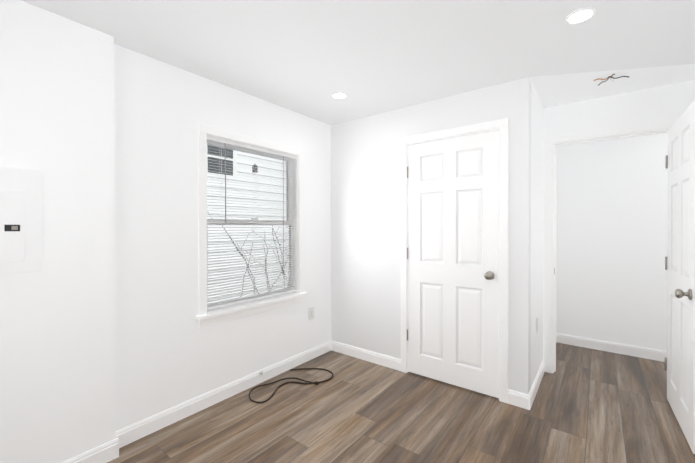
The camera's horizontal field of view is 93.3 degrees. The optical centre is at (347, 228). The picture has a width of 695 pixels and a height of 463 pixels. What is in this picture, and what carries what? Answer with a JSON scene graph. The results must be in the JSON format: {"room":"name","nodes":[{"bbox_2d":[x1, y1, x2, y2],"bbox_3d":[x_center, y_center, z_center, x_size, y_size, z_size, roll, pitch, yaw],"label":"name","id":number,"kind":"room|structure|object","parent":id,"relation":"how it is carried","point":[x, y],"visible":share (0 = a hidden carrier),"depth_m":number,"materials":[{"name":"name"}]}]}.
{"room":"empty bedroom","nodes":[
{"label":"empty bedroom","id":0,"kind":"room"},
{"bbox_2d":[0,0,114,462],"bbox_3d":[-1.827,0.111,1.188,0.080,2.333,1.655,0,0,38],"label":"wall","id":1,"kind":"structure","parent":0,"point":[57,358],"depth_m":1.64,"materials":[{"name":"white paint"}]},
{"bbox_2d":[0,166,42,272],"bbox_3d":[-1.578,-0.038,1.429,0.021,0.479,0.371,0,0,38],"label":"breaker panel","id":2,"kind":"object","parent":1,"relation":"attached to","point":[21,235],"visible":1,"depth_m":1.51,"materials":[{"name":"white paint"}]},
{"bbox_2d":[62,429,125,462],"bbox_3d":[-1.785,1.227,1.189,0.033,0.100,1.638,0,0,38],"label":"baseboard","id":3,"kind":"structure","parent":1,"relation":"attached to","point":[108,451],"depth_m":1.77,"materials":[{"name":"white paint"}]},
{"bbox_2d":[114,44,330,430],"bbox_3d":[-0.797,0.103,2.695,0.120,2.333,5.540,0,0,38],"label":"wall","id":4,"kind":"structure","parent":0,"point":[169,353],"depth_m":2.18,"materials":[{"name":"white paint"}]},
{"bbox_2d":[115,341,333,444],"bbox_3d":[-0.751,1.220,2.637,0.030,0.100,1.945,0,0,38],"label":"baseboard","id":5,"kind":"structure","parent":4,"relation":"attached to","point":[138,430],"depth_m":2.37,"materials":[{"name":"white paint"}]},
{"bbox_2d":[196,124,306,327],"bbox_3d":[-0.761,-0.017,2.704,0.165,1.415,1.048,0,0,38],"label":"window","id":6,"kind":"structure","parent":4,"relation":"in","point":[243,148],"depth_m":2.65,"materials":[{"name":"white plastic"}]},
{"bbox_2d":[309,307,313,319],"bbox_3d":[-0.350,0.824,3.175,0.007,0.115,0.070,0,0,38],"label":"outlet","id":7,"kind":"object","parent":4,"relation":"attached to","point":[311,312],"visible":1,"depth_m":3.17,"materials":[{"name":"white plastic"}]},
{"bbox_2d":[21,0,694,124],"bbox_3d":[0.631,-1.087,1.593,4.320,0.062,5.900,0,0,38],"label":"ceiling","id":8,"kind":"structure","parent":0,"point":[308,58],"depth_m":1.90,"materials":[{"name":"grey paint"}]},
{"bbox_2d":[332,92,346,98],"bbox_3d":[-0.065,-1.060,2.623,0.124,0.006,0.124,0,0,38],"label":"recessed light","id":9,"kind":"object","parent":8,"relation":"in","point":[339,95],"visible":1,"depth_m":2.62,"materials":[{"name":"white paint"}]},
{"bbox_2d":[565,7,595,23],"bbox_3d":[1.159,-1.055,1.633,0.124,0.006,0.124,0,0,38],"label":"recessed light","id":10,"kind":"object","parent":8,"relation":"in","point":[580,16],"visible":1,"depth_m":1.62,"materials":[{"name":"white paint"}]},
{"bbox_2d":[593,74,628,85],"bbox_3d":[1.836,-1.050,2.285,0.198,0.026,0.156,0,0,38],"label":"wires","id":11,"kind":"object","parent":8,"relation":"attached to","point":[610,77],"visible":0.98,"depth_m":2.29,"materials":[{"name":"black plastic"}]},
{"bbox_2d":[107,342,694,462],"bbox_3d":[0.631,1.305,1.605,4.320,0.060,5.900,0,0,38],"label":"floor","id":12,"kind":"structure","parent":0,"point":[589,405],"depth_m":2.15,"materials":[{"name":"plastic"}]},
{"bbox_2d":[249,368,332,402],"bbox_3d":[-0.454,1.258,2.674,0.405,0.024,0.730,0,0,38],"label":"extension cord","id":13,"kind":"object","parent":12,"relation":"on","point":[315,382],"visible":1,"depth_m":2.68,"materials":[{"name":"brown plastic"}]},
{"bbox_2d":[331,77,531,393],"bbox_3d":[0.582,0.102,2.897,1.820,2.333,0.100,0,0,38],"label":"wall","id":14,"kind":"structure","parent":0,"point":[365,233],"depth_m":2.99,"materials":[{"name":"white paint"}]},
{"bbox_2d":[330,340,400,370],"bbox_3d":[0.164,1.217,3.154,0.792,0.100,0.013,0,0,38],"label":"baseboard","id":15,"kind":"structure","parent":14,"relation":"attached to","point":[373,357],"depth_m":3.12,"materials":[{"name":"white paint"}]},
{"bbox_2d":[407,131,498,397],"bbox_3d":[0.811,0.269,2.641,0.748,1.978,0.100,0,0,38],"label":"closet door","id":16,"kind":"structure","parent":14,"relation":"in","point":[453,265],"depth_m":2.62,"materials":[{"name":"white paint"}]},
{"bbox_2d":[401,118,508,402],"bbox_3d":[0.855,0.236,2.689,0.870,2.068,0.134,0,0,38],"label":"trim","id":17,"kind":"structure","parent":14,"relation":"attached to","point":[501,126],"depth_m":2.42,"materials":[{"name":"white paint"}]},
{"bbox_2d":[531,84,543,386],"bbox_3d":[1.498,0.103,2.679,0.100,2.333,0.670,0,0,38],"label":"wall","id":18,"kind":"structure","parent":0,"point":[537,184],"depth_m":2.61,"materials":[{"name":"white paint"}]},
{"bbox_2d":[522,360,544,409],"bbox_3d":[1.495,1.220,2.605,0.033,0.100,0.766,0,0,38],"label":"baseboard","id":19,"kind":"structure","parent":18,"relation":"attached to","point":[527,399],"depth_m":2.42,"materials":[{"name":"white paint"}]},
{"bbox_2d":[536,317,537,333],"bbox_3d":[1.502,0.770,2.598,0.007,0.115,0.070,0,0,38],"label":"outlet","id":20,"kind":"object","parent":18,"relation":"attached to","point":[536,325],"visible":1,"depth_m":2.59,"materials":[{"name":"white plastic"}]},
{"bbox_2d":[556,133,667,350],"bbox_3d":[2.376,0.098,3.675,3.720,2.333,0.120,0,0,38],"label":"wall","id":21,"kind":"structure","parent":0,"point":[611,232],"depth_m":3.33,"materials":[{"name":"white paint"}]},
{"bbox_2d":[556,333,666,361],"bbox_3d":[2.288,1.215,3.664,3.600,0.100,0.013,0,0,38],"label":"baseboard","id":22,"kind":"structure","parent":21,"relation":"attached to","point":[658,355],"depth_m":3.34,"materials":[{"name":"white paint"}]},
{"bbox_2d":[543,80,694,362],"bbox_3d":[1.423,0.100,3.222,2.760,2.333,0.100,0,0,38],"label":"wall","id":23,"kind":"structure","parent":0,"point":[666,102],"depth_m":2.61,"materials":[{"name":"white paint"}]},
{"bbox_2d":[545,118,678,373],"bbox_3d":[2.132,0.236,2.678,0.874,2.068,0.134,0,0,38],"label":"door frame","id":24,"kind":"structure","parent":23,"relation":"attached to","point":[643,129],"depth_m":2.87,"materials":[{"name":"white paint"}]},
{"bbox_2d":[664,100,694,453],"bbox_3d":[2.166,0.272,2.120,0.165,1.978,0.752,0,0,36],"label":"hall door","id":25,"kind":"structure","parent":23,"relation":"in","point":[679,364],"depth_m":2.08,"materials":[{"name":"white paint"}]},
{"label":"outside","id":26,"kind":"structure","parent":0,"visible":0},
{"bbox_2d":[207,151,288,303],"bbox_3d":[-3.927,-0.736,3.770,0.001,8.000,14.000,0,0,38],"label":"neighboring house siding","id":27,"kind":"structure","parent":26,"point":[218,187],"depth_m":6.34,"materials":[{"name":"white plastic"}]},
{"bbox_2d":[207,145,257,179],"bbox_3d":[-2.112,-1.258,6.032,0.116,0.720,1.103,0,0,38],"label":"window","id":28,"kind":"structure","parent":27,"relation":"attached to","point":[216,158],"depth_m":5.90,"materials":[{"name":"grey glass"}]},
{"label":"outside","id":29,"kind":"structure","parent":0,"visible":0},
{"bbox_2d":[209,214,288,296],"bbox_3d":[-0.854,0.450,4.079,0.260,1.238,1.997,0,0,35],"label":"branch","id":30,"kind":"object","parent":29,"point":[260,263],"depth_m":3.71,"materials":[{"name":"grey"}]}
]}

